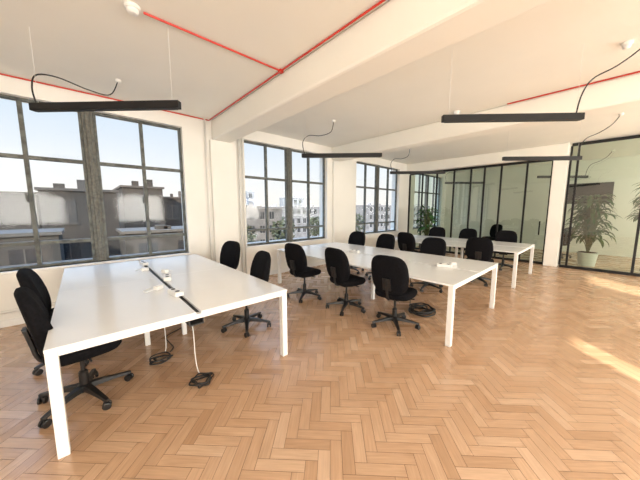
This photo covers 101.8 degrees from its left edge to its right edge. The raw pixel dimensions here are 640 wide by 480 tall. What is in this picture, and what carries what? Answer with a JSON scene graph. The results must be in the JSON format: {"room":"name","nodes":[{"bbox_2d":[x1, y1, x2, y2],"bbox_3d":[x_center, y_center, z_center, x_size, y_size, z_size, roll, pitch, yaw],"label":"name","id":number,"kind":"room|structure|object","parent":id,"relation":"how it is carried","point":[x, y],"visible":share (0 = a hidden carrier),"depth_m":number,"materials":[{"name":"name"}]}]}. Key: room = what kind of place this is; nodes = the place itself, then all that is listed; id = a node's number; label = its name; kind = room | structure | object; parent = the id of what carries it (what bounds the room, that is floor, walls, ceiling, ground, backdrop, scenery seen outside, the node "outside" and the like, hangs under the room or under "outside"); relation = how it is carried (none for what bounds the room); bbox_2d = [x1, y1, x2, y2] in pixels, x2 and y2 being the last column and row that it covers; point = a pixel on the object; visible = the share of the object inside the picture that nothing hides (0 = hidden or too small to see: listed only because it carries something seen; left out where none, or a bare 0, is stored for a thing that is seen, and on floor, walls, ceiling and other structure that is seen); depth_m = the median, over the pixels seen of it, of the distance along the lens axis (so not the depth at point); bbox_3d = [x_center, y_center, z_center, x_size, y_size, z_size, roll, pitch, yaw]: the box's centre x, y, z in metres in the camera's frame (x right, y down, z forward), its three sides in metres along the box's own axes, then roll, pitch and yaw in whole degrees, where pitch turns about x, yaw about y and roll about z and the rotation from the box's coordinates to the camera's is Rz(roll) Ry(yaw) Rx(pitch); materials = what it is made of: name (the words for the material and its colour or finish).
{"room":"open-plan office","nodes":[
{"label":"open-plan office","id":0,"kind":"room"},
{"bbox_2d":[0,75,446,320],"bbox_3d":[-0.107,-0.986,7.379,17.500,3.450,0.320,-6,9,-42],"label":"wall","id":1,"kind":"structure","parent":0,"point":[192,129],"depth_m":5.14,"materials":[{"name":"paint"}]},
{"bbox_2d":[0,302,55,314],"bbox_3d":[-4.220,1.070,3.528,5.300,0.240,0.038,-6,9,-42],"label":"pipe","id":2,"kind":"object","parent":1,"relation":"attached to","point":[13,310],"visible":0.16,"depth_m":3.52,"materials":[{"name":"metal"}]},
{"bbox_2d":[0,249,183,267],"bbox_3d":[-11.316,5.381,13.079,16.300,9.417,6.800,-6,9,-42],"label":"window sill","id":3,"kind":"object","parent":1,"relation":"attached to","point":[178,249],"visible":0.02,"depth_m":14.72,"materials":[{"name":"grey metal"}]},
{"bbox_2d":[0,94,191,274],"bbox_3d":[-3.555,-0.803,4.095,2.680,2.375,0.220,-6,9,-42],"label":"window","id":4,"kind":"structure","parent":1,"relation":"in","point":[90,160],"depth_m":4.08,"materials":[{"name":"metal"}]},
{"bbox_2d":[204,119,211,259],"bbox_3d":[-2.220,-0.679,5.191,0.032,3.320,0.030,-6,9,-42],"label":"pipe","id":5,"kind":"object","parent":1,"relation":"attached to","point":[204,119],"visible":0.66,"depth_m":5.14,"materials":[{"name":"metal"}]},
{"bbox_2d":[0,244,418,327],"bbox_3d":[0.007,0.672,7.451,16.900,0.100,0.018,-6,9,-42],"label":"baseboard","id":6,"kind":"structure","parent":1,"relation":"attached to","point":[15,321],"depth_m":3.64,"materials":[{"name":"paint"}]},
{"bbox_2d":[209,139,239,270],"bbox_3d":[-1.973,-0.523,5.445,0.520,2.950,0.070,-6,9,-42],"label":"column","id":7,"kind":"structure","parent":1,"relation":"attached to","point":[222,154],"depth_m":5.35,"materials":[{"name":"paint"}]},
{"bbox_2d":[237,139,243,272],"bbox_3d":[-1.719,-0.734,5.648,0.044,3.320,0.042,-6,9,-42],"label":"pipe","id":8,"kind":"object","parent":1,"relation":"attached to","point":[238,140],"visible":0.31,"depth_m":5.63,"materials":[{"name":"metal"}]},
{"bbox_2d":[241,137,246,273],"bbox_3d":[-1.660,-0.740,5.701,0.032,3.320,0.030,-6,9,-42],"label":"pipe","id":9,"kind":"object","parent":1,"relation":"attached to","point":[242,137],"visible":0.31,"depth_m":5.68,"materials":[{"name":"metal"}]},
{"bbox_2d":[244,140,328,247],"bbox_3d":[-0.768,-1.105,6.631,2.560,2.375,0.220,-6,9,-42],"label":"window","id":10,"kind":"structure","parent":1,"relation":"in","point":[288,180],"depth_m":6.60,"materials":[{"name":"metal"}]},
{"bbox_2d":[247,230,383,243],"bbox_3d":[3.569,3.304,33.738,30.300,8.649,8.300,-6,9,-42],"label":"window sill","id":11,"kind":"object","parent":1,"relation":"attached to","point":[378,230],"visible":0.02,"depth_m":31.25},
{"bbox_2d":[332,161,351,243],"bbox_3d":[0.659,-0.809,7.840,0.780,2.950,0.070,-6,9,-42],"label":"column","id":12,"kind":"structure","parent":1,"relation":"attached to","point":[341,172],"depth_m":7.74,"materials":[{"name":"paint"}]},
{"bbox_2d":[356,162,398,234],"bbox_3d":[2.037,-1.410,9.183,2.610,2.375,0.220,-6,9,-42],"label":"window","id":13,"kind":"structure","parent":1,"relation":"in","point":[376,188],"depth_m":9.18,"materials":[{"name":"metal"}]},
{"bbox_2d":[211,0,551,142],"bbox_3d":[1.329,-1.746,1.633,0.370,0.380,9.900,-6,9,-42],"label":"beam","id":14,"kind":"structure","parent":1,"relation":"attached to","point":[399,33],"depth_m":2.41,"materials":[{"name":"paint"}]},
{"bbox_2d":[413,174,440,229],"bbox_3d":[4.838,-1.714,11.732,2.710,2.375,0.220,-6,9,-42],"label":"window","id":15,"kind":"structure","parent":1,"relation":"in","point":[426,192],"depth_m":11.69,"materials":[{"name":"metal"}]},
{"bbox_2d":[332,73,639,160],"bbox_3d":[3.799,-2.029,3.878,0.370,0.350,9.900,-6,9,-42],"label":"beam","id":16,"kind":"structure","parent":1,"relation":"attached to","point":[622,93],"depth_m":4.29,"materials":[{"name":"paint"}]},
{"bbox_2d":[0,246,639,479],"bbox_3d":[3.389,1.158,3.812,17.536,0.003,10.400,-6,9,-42],"label":"floor","id":17,"kind":"structure","parent":0,"point":[543,383],"depth_m":2.31,"materials":[{"name":"brown wood"}]},
{"bbox_2d":[16,268,88,375],"bbox_3d":[-2.662,0.767,2.770,0.657,1.020,0.644,-6,9,-42],"label":"office chair","id":18,"kind":"object","parent":17,"relation":"on","point":[26,277],"visible":0.1,"depth_m":2.53,"materials":[{"name":"black fabric"}]},
{"bbox_2d":[14,287,133,428],"bbox_3d":[-1.989,0.839,2.173,0.644,1.020,0.657,6,9,40],"label":"office chair","id":19,"kind":"object","parent":17,"relation":"on","point":[37,319],"visible":0.81,"depth_m":1.98,"materials":[{"name":"black fabric"}]},
{"bbox_2d":[149,352,172,364],"bbox_3d":[-1.687,1.252,2.762,0.229,0.048,0.173,-6,9,-42],"label":"power cable","id":20,"kind":"object","parent":17,"relation":"on","point":[169,355],"visible":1,"depth_m":2.74,"materials":[{"name":"black plastic"}]},
{"bbox_2d":[43,254,287,459],"bbox_3d":[-2.030,0.840,3.322,1.800,0.745,2.998,-6,9,-42],"label":"desk","id":21,"kind":"object","parent":17,"relation":"on","point":[95,305],"visible":0.98,"depth_m":2.45,"materials":[{"name":"white laminate"}]},
{"bbox_2d":[135,267,148,270],"bbox_3d":[-2.483,0.405,3.631,0.167,0.044,0.134,-3,7,-21],"label":"plug adapter","id":22,"kind":"object","parent":21,"relation":"on","point":[144,268],"visible":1,"depth_m":3.59,"materials":[{"name":"white plastic"}]},
{"bbox_2d":[139,261,148,265],"bbox_3d":[-2.722,0.357,4.019,0.200,0.047,0.080,6,9,41],"label":"box","id":23,"kind":"object","parent":21,"relation":"on","point":[143,263],"visible":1,"depth_m":3.97,"materials":[{"name":"white plastic"}]},
{"bbox_2d":[143,285,163,292],"bbox_3d":[-1.767,0.511,2.738,0.134,0.044,0.167,1,7,11],"label":"plug adapter","id":24,"kind":"object","parent":21,"relation":"on","point":[157,287],"visible":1,"depth_m":2.74,"materials":[{"name":"white plastic"}]},
{"bbox_2d":[161,269,171,272],"bbox_3d":[-2.118,0.413,3.565,0.167,0.044,0.134,3,7,24],"label":"plug adapter","id":25,"kind":"object","parent":21,"relation":"on","point":[162,270],"visible":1,"depth_m":3.50,"materials":[{"name":"white plastic"}]},
{"bbox_2d":[163,274,170,280],"bbox_3d":[-1.867,0.457,3.180,0.080,0.047,0.200,-4,8,-31],"label":"box","id":26,"kind":"object","parent":21,"relation":"on","point":[167,277],"visible":1,"depth_m":3.11,"materials":[{"name":"white plastic"}]},
{"bbox_2d":[145,266,203,326],"bbox_3d":[-2.030,0.552,3.288,0.120,0.116,2.980,-6,9,-42],"label":"cable tray","id":27,"kind":"object","parent":21,"relation":"on","point":[155,274],"depth_m":2.59,"materials":[{"name":"plastic"}]},
{"bbox_2d":[167,288,183,296],"bbox_3d":[-1.454,0.525,2.614,0.200,0.047,0.080,5,9,39],"label":"box","id":28,"kind":"object","parent":21,"relation":"on","point":[175,292],"visible":1,"depth_m":2.57,"materials":[{"name":"white plastic"}]},
{"bbox_2d":[192,326,199,372],"bbox_3d":[-1.210,1.009,2.534,0.177,0.598,0.027,3,8,27],"label":"power cable","id":29,"kind":"object","parent":21,"relation":"hanging from","point":[192,326],"visible":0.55,"depth_m":2.55,"materials":[{"name":"white plastic"}]},
{"bbox_2d":[166,327,181,351],"bbox_3d":[-1.834,1.214,3.226,0.179,0.011,0.680,-2,7,-14],"label":"power cable","id":30,"kind":"object","parent":17,"relation":"on","point":[181,327],"visible":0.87,"depth_m":3.22,"materials":[{"name":"black plastic"}]},
{"bbox_2d":[189,372,213,387],"bbox_3d":[-1.095,1.290,2.400,0.198,0.063,0.181,-1,7,-6],"label":"power cable","id":31,"kind":"object","parent":17,"relation":"on","point":[193,380],"visible":1,"depth_m":2.39,"materials":[{"name":"black plastic"}]},
{"bbox_2d":[220,241,239,268],"bbox_3d":[-1.766,0.552,4.580,0.644,1.020,0.657,5,8,36],"label":"office chair","id":32,"kind":"object","parent":17,"relation":"on","point":[230,250],"visible":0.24,"depth_m":4.67,"materials":[{"name":"black fabric"}]},
{"bbox_2d":[221,251,270,337],"bbox_3d":[-1.011,0.681,3.496,0.657,1.020,0.645,-5,8,-34],"label":"office chair","id":33,"kind":"object","parent":17,"relation":"on","point":[261,263],"visible":0.52,"depth_m":3.51,"materials":[{"name":"black fabric"}]},
{"bbox_2d":[285,243,321,302],"bbox_3d":[-0.270,0.537,4.705,0.644,1.020,0.657,7,10,44],"label":"office chair","id":34,"kind":"object","parent":17,"relation":"on","point":[295,255],"visible":0.99,"depth_m":4.48,"materials":[{"name":"black fabric"}]},
{"bbox_2d":[325,247,365,315],"bbox_3d":[0.436,0.602,4.160,0.657,1.020,0.644,-5,8,-36],"label":"office chair","id":35,"kind":"object","parent":17,"relation":"on","point":[337,263],"visible":1,"depth_m":3.95,"materials":[{"name":"black fabric"}]},
{"bbox_2d":[348,231,364,273],"bbox_3d":[0.800,0.305,6.648,0.644,1.020,0.657,7,10,44],"label":"office chair","id":36,"kind":"object","parent":17,"relation":"on","point":[356,237],"visible":0.38,"depth_m":6.72,"materials":[{"name":"black fabric"}]},
{"bbox_2d":[365,234,394,279],"bbox_3d":[1.359,0.381,6.014,0.657,1.020,0.644,-5,8,-36],"label":"office chair","id":37,"kind":"object","parent":17,"relation":"on","point":[387,241],"visible":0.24,"depth_m":6.07,"materials":[{"name":"black fabric"}]},
{"bbox_2d":[277,242,497,346],"bbox_3d":[0.959,0.652,4.897,1.800,0.745,3.598,-6,9,-42],"label":"desk","id":38,"kind":"object","parent":17,"relation":"on","point":[421,266],"visible":0.8,"depth_m":4.15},
{"bbox_2d":[349,249,359,252],"bbox_3d":[0.683,0.221,5.164,0.200,0.047,0.080,6,9,41],"label":"box","id":39,"kind":"object","parent":38,"relation":"on","point":[351,250],"visible":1,"depth_m":5.12,"materials":[{"name":"white plastic"}]},
{"bbox_2d":[437,263,451,267],"bbox_3d":[1.850,0.375,3.869,0.200,0.047,0.080,4,8,30],"label":"box","id":40,"kind":"object","parent":38,"relation":"on","point":[438,264],"visible":1,"depth_m":3.84,"materials":[{"name":"white plastic"}]},
{"bbox_2d":[371,255,420,335],"bbox_3d":[1.038,0.674,3.553,0.644,1.020,0.657,6,9,40],"label":"office chair","id":41,"kind":"object","parent":17,"relation":"on","point":[390,274],"visible":1,"depth_m":3.32,"materials":[{"name":"black fabric"}]},
{"bbox_2d":[397,232,419,252],"bbox_3d":[2.379,0.287,6.802,0.657,1.020,0.644,-5,8,-36],"label":"office chair","id":42,"kind":"object","parent":17,"relation":"on","point":[406,241],"visible":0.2,"depth_m":6.56,"materials":[{"name":"black fabric"}]},
{"bbox_2d":[408,302,435,316],"bbox_3d":[1.575,1.080,4.048,0.469,0.091,0.408,-6,9,-42],"label":"power cable","id":43,"kind":"object","parent":17,"relation":"on","point":[420,305],"visible":1,"depth_m":4.01,"materials":[{"name":"black plastic"}]},
{"bbox_2d":[415,206,439,246],"bbox_3d":[3.702,-0.331,9.058,0.895,1.712,0.864,-6,9,-42],"label":"potted plant","id":44,"kind":"object","parent":17,"relation":"on","point":[426,228],"visible":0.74,"depth_m":8.99,"materials":[{"name":"green plant"}]},
{"bbox_2d":[411,237,445,292],"bbox_3d":[2.167,0.478,5.197,0.644,1.020,0.657,6,9,41],"label":"office chair","id":45,"kind":"object","parent":17,"relation":"on","point":[429,245],"visible":0.46,"depth_m":5.28,"materials":[{"name":"black fabric"}]},
{"bbox_2d":[429,227,445,236],"bbox_3d":[3.663,0.107,8.308,0.644,1.020,0.657,5,9,39],"label":"office chair","id":46,"kind":"object","parent":17,"relation":"on","point":[434,231],"visible":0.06,"depth_m":8.42,"materials":[{"name":"black fabric"}]},
{"bbox_2d":[395,235,534,288],"bbox_3d":[3.521,0.403,6.986,1.800,0.745,3.198,-6,9,-42],"label":"desk","id":47,"kind":"object","parent":17,"relation":"on","point":[510,247],"visible":0.57,"depth_m":6.31,"materials":[{"name":"white laminate"}]},
{"bbox_2d":[453,228,476,258],"bbox_3d":[4.264,0.178,7.716,0.657,1.020,0.644,-5,8,-36],"label":"office chair","id":48,"kind":"object","parent":17,"relation":"on","point":[466,233],"visible":0.26,"depth_m":7.78,"materials":[{"name":"black fabric"}]},
{"bbox_2d":[407,161,552,263],"bbox_3d":[5.029,-0.966,8.944,0.090,3.000,4.316,-6,9,-42],"label":"glass wall","id":49,"kind":"structure","parent":17,"relation":"on","point":[521,162],"depth_m":8.48,"materials":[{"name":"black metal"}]},
{"bbox_2d":[407,143,570,170],"bbox_3d":[5.101,-2.604,8.617,0.400,0.330,4.620,-6,9,-42],"label":"beam","id":50,"kind":"structure","parent":49,"relation":"attached to","point":[563,149],"depth_m":8.14,"materials":[{"name":"paint"}]},
{"bbox_2d":[543,160,568,266],"bbox_3d":[6.597,-0.766,7.267,0.360,3.000,0.300,-6,9,-42],"label":"column","id":51,"kind":"structure","parent":49,"relation":"attached to","point":[560,168],"depth_m":7.14,"materials":[{"name":"paint"}]},
{"bbox_2d":[466,237,493,286],"bbox_3d":[3.472,0.424,5.647,0.644,1.020,0.657,5,9,39],"label":"office chair","id":52,"kind":"object","parent":17,"relation":"on","point":[477,248],"visible":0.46,"depth_m":5.39,"materials":[{"name":"black fabric"}]},
{"bbox_2d":[482,224,502,240],"bbox_3d":[6.579,-0.099,10.032,0.657,1.020,0.644,-1,7,-10],"label":"office chair","id":53,"kind":"object","parent":17,"relation":"on","point":[491,237],"visible":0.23,"depth_m":10.04,"materials":[{"name":"black fabric"}]},
{"bbox_2d":[493,230,516,270],"bbox_3d":[4.927,0.267,6.968,0.644,1.020,0.657,6,9,41],"label":"office chair","id":54,"kind":"object","parent":17,"relation":"on","point":[502,235],"visible":0.56,"depth_m":7.03,"materials":[{"name":"black fabric"}]},
{"bbox_2d":[561,227,574,258],"bbox_3d":[7.981,0.062,8.687,0.644,1.020,0.657,-2,7,-14],"label":"office chair","id":55,"kind":"object","parent":17,"relation":"on","point":[565,238],"visible":0.32,"depth_m":8.40,"materials":[{"name":"black plastic"}]},
{"bbox_2d":[565,194,622,266],"bbox_3d":[7.603,-0.275,7.318,1.074,2.013,1.158,-6,9,-42],"label":"potted plant","id":56,"kind":"object","parent":17,"relation":"on","point":[590,217],"visible":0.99,"depth_m":7.21,"materials":[{"name":"green plant"}]},
{"bbox_2d":[558,135,639,276],"bbox_3d":[8.415,-0.667,5.132,0.060,3.310,5.266,-6,9,-42],"label":"glass wall","id":57,"kind":"structure","parent":17,"relation":"on","point":[630,273],"depth_m":6.82,"materials":[{"name":"black metal"}]},
{"bbox_2d":[625,183,639,270],"bbox_3d":[8.336,-0.298,6.464,1.076,2.262,1.101,-3,7,-21],"label":"potted plant","id":58,"kind":"object","parent":17,"relation":"on","point":[635,217],"visible":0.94,"depth_m":6.59,"materials":[{"name":"green plant"}]},
{"bbox_2d":[0,0,639,172],"bbox_3d":[3.339,-2.278,3.438,17.500,0.250,10.520,-6,9,-42],"label":"ceiling","id":59,"kind":"structure","parent":0,"point":[88,44],"depth_m":3.05,"materials":[{"name":"paint"}]},
{"bbox_2d":[28,24,180,111],"bbox_3d":[-2.111,-1.714,3.019,1.557,0.770,1.095,0,7,2],"label":"pendant lamp","id":60,"kind":"object","parent":59,"relation":"hanging from","point":[144,105],"visible":1,"depth_m":2.53,"materials":[{"name":"black metal"}]},
{"bbox_2d":[33,108,177,111],"bbox_3d":[-2.105,-1.273,2.550,1.440,0.004,0.044,0,7,2],"label":"diffuser","id":61,"kind":"object","parent":60,"relation":"attached to","point":[34,109],"depth_m":2.54,"materials":[{"name":"white plastic"}]},
{"bbox_2d":[124,1,140,16],"bbox_3d":[-1.613,-1.976,2.237,0.120,0.065,0.120,-6,9,-42],"label":"smoke detector","id":62,"kind":"object","parent":59,"relation":"attached to","point":[132,8],"visible":1,"depth_m":2.21,"materials":[{"name":"white plastic"}]},
{"bbox_2d":[0,0,385,120],"bbox_3d":[-0.848,-1.680,-0.368,5.505,0.033,9.880,-6,9,-42],"label":"conduit","id":63,"kind":"object","parent":59,"relation":"attached to","point":[280,71],"visible":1,"depth_m":2.93,"materials":[{"name":"red metal"}]},
{"bbox_2d":[302,120,381,157],"bbox_3d":[0.410,-1.950,4.992,1.500,0.770,0.365,0,7,2],"label":"pendant lamp","id":64,"kind":"object","parent":59,"relation":"hanging from","point":[304,155],"visible":1,"depth_m":4.86,"materials":[{"name":"black metal"}]},
{"bbox_2d":[303,157,374,157],"bbox_3d":[0.404,-1.552,4.887,1.440,0.004,0.044,0,7,2],"label":"diffuser","id":65,"kind":"object","parent":64,"relation":"attached to","point":[303,157],"depth_m":4.88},
{"bbox_2d":[390,149,445,173],"bbox_3d":[2.699,-2.224,7.290,1.500,0.770,0.365,0,7,2],"label":"pendant lamp","id":66,"kind":"object","parent":59,"relation":"hanging from","point":[391,171],"visible":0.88,"depth_m":7.15,"materials":[{"name":"black metal"}]},
{"bbox_2d":[445,171,482,183],"bbox_3d":[5.583,-2.561,10.117,1.500,0.770,0.365,0,7,2],"label":"pendant lamp","id":67,"kind":"object","parent":59,"relation":"hanging from","point":[456,171],"visible":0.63,"depth_m":9.98,"materials":[{"name":"black metal"}]},
{"bbox_2d":[441,45,639,122],"bbox_3d":[2.321,-1.687,2.784,1.913,0.770,0.302,1,7,12],"label":"pendant lamp","id":68,"kind":"object","parent":59,"relation":"hanging from","point":[517,117],"visible":1,"depth_m":2.84,"materials":[{"name":"black metal"}]},
{"bbox_2d":[444,119,580,122],"bbox_3d":[2.113,-1.312,2.873,1.440,0.004,0.044,0,7,2],"label":"diffuser","id":69,"kind":"object","parent":68,"relation":"attached to","point":[445,120],"depth_m":2.86,"materials":[{"name":"white plastic"}]},
{"bbox_2d":[502,113,623,160],"bbox_3d":[4.616,-1.961,5.088,1.913,0.770,0.302,1,7,12],"label":"pendant lamp","id":70,"kind":"object","parent":59,"relation":"hanging from","point":[520,158],"visible":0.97,"depth_m":5.14,"materials":[{"name":"black metal"}]},
{"bbox_2d":[504,160,558,160],"bbox_3d":[4.409,-1.586,5.177,1.440,0.004,0.044,0,7,2],"label":"diffuser","id":71,"kind":"object","parent":70,"relation":"attached to","point":[504,160],"depth_m":5.18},
{"bbox_2d":[507,71,639,104],"bbox_3d":[5.032,-1.993,2.193,0.020,0.020,5.740,-6,9,-42],"label":"conduit","id":72,"kind":"object","parent":59,"relation":"attached to","point":[637,71],"visible":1,"depth_m":3.69,"materials":[{"name":"red metal"}]},
{"bbox_2d":[537,150,614,177],"bbox_3d":[7.790,-2.314,8.043,1.913,0.770,0.302,1,7,12],"label":"pendant lamp","id":73,"kind":"object","parent":59,"relation":"hanging from","point":[585,175],"visible":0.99,"depth_m":8.08,"materials":[{"name":"black metal"}]},
{"bbox_2d":[620,40,633,49],"bbox_3d":[3.215,-2.034,2.724,0.090,0.065,0.090,-6,9,-42],"label":"smoke detector","id":74,"kind":"object","parent":59,"relation":"attached to","point":[625,45],"visible":1,"depth_m":2.70,"materials":[{"name":"white plastic"}]},
{"bbox_2d":[444,155,639,257],"bbox_3d":[9.787,-1.214,9.297,0.300,3.450,10.200,-6,9,-42],"label":"wall","id":75,"kind":"structure","parent":0,"point":[624,171],"depth_m":10.38,"materials":[{"name":"paint"}]},
{"bbox_2d":[567,182,613,203],"bbox_3d":[9.518,-1.659,9.268,0.063,0.720,1.240,-6,9,-42],"label":"wall screen","id":76,"kind":"object","parent":75,"relation":"attached to","point":[602,188],"visible":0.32,"depth_m":9.16,"materials":[{"name":"black metal"}]},
{"label":"outside","id":77,"kind":"structure","parent":0,"visible":0},
{"bbox_3d":[-54.620,-2.053,119.412,320.000,1.000,231.000,-6,9,-42],"label":"ground","id":78,"kind":"structure","parent":77,"visible":0},
{"bbox_2d":[0,191,42,229],"bbox_3d":[-26.577,2.858,17.476,12.100,13.386,7.300,-6,9,-42],"label":"building","id":79,"kind":"structure","parent":78,"relation":"on","point":[15,213],"depth_m":17.64,"materials":[{"name":"grey concrete"}]},
{"bbox_2d":[0,228,64,265],"bbox_3d":[-17.612,4.457,14.671,5.300,10.875,3.800,-6,9,-42],"label":"building","id":80,"kind":"structure","parent":78,"relation":"on","point":[15,255],"depth_m":13.83,"materials":[{"name":"grey concrete"}]},
{"bbox_2d":[34,180,120,259],"bbox_3d":[-19.856,2.112,22.224,4.500,13.742,7.300,-6,9,-42],"label":"building","id":81,"kind":"structure","parent":78,"relation":"on","point":[60,206],"depth_m":18.91,"materials":[{"name":"grey concrete"}]},
{"bbox_2d":[113,179,164,227],"bbox_3d":[-19.579,1.005,28.495,3.500,14.456,8.300,-6,9,-42],"label":"building","id":82,"kind":"structure","parent":78,"relation":"on","point":[131,207],"depth_m":24.91,"materials":[{"name":"grey concrete"}]},
{"bbox_2d":[116,225,183,254],"bbox_3d":[-12.052,3.992,20.430,5.300,10.434,3.800,-6,9,-42],"label":"building","id":83,"kind":"structure","parent":78,"relation":"on","point":[127,246],"depth_m":18.27,"materials":[{"name":"grey concrete"}]},
{"bbox_2d":[163,191,182,225],"bbox_3d":[-18.466,0.884,32.922,4.300,13.647,7.300,-6,9,-42],"label":"building","id":84,"kind":"structure","parent":78,"relation":"on","point":[172,205],"depth_m":29.38,"materials":[{"name":"grey concrete"}]},
{"bbox_2d":[245,190,254,207],"bbox_3d":[-27.809,-9.713,100.212,3.300,18.758,6.300,-6,9,-42],"label":"building","id":85,"kind":"structure","parent":78,"relation":"on","point":[250,195],"depth_m":97.22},
{"bbox_2d":[247,225,259,242],"bbox_3d":[-13.033,1.806,44.244,4.951,9.150,5.036,-6,9,-42],"label":"tree","id":86,"kind":"object","parent":78,"relation":"on","point":[250,237],"visible":0.19,"depth_m":43.48,"materials":[{"name":"green plant"}]},
{"bbox_2d":[246,204,282,240],"bbox_3d":[-17.988,-1.586,58.338,16.300,12.535,10.300,-6,9,-42],"label":"building","id":87,"kind":"structure","parent":78,"relation":"on","point":[255,217],"depth_m":56.14,"materials":[{"name":"white concrete"}]},
{"bbox_2d":[271,216,296,239],"bbox_3d":[-7.537,0.062,54.552,5.296,10.171,5.274,-6,9,-42],"label":"tree","id":88,"kind":"object","parent":78,"relation":"on","point":[278,236],"visible":0.5,"depth_m":53.48,"materials":[{"name":"green plant"}]},
{"bbox_2d":[254,204,318,237],"bbox_3d":[-5.082,-6.105,94.297,36.300,12.993,10.300,-6,9,-42],"label":"building","id":89,"kind":"structure","parent":78,"relation":"on","point":[299,213],"depth_m":86.32,"materials":[{"name":"white concrete"}]},
{"bbox_2d":[279,196,303,206],"bbox_3d":[-11.591,-9.502,107.009,8.300,16.729,6.300,-6,9,-42],"label":"building","id":90,"kind":"structure","parent":78,"relation":"on","point":[296,201],"depth_m":104.57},
{"bbox_2d":[306,216,318,235],"bbox_3d":[-1.146,-1.860,72.616,5.815,9.711,5.746,-6,9,-42],"label":"tree","id":91,"kind":"object","parent":78,"relation":"on","point":[315,230],"visible":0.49,"depth_m":71.07,"materials":[{"name":"green plant"}]},
{"bbox_2d":[355,213,362,230],"bbox_3d":[10.438,-2.982,77.578,5.674,10.762,5.806,-6,9,-42],"label":"tree","id":92,"kind":"object","parent":78,"relation":"on","point":[359,217],"visible":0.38,"depth_m":76.18,"materials":[{"name":"green plant"}]},
{"bbox_2d":[356,203,429,231],"bbox_3d":[32.825,-9.519,119.309,50.300,13.851,12.300,-6,9,-42],"label":"building","id":93,"kind":"structure","parent":78,"relation":"on","point":[369,207],"depth_m":102.47,"materials":[{"name":"white concrete"}]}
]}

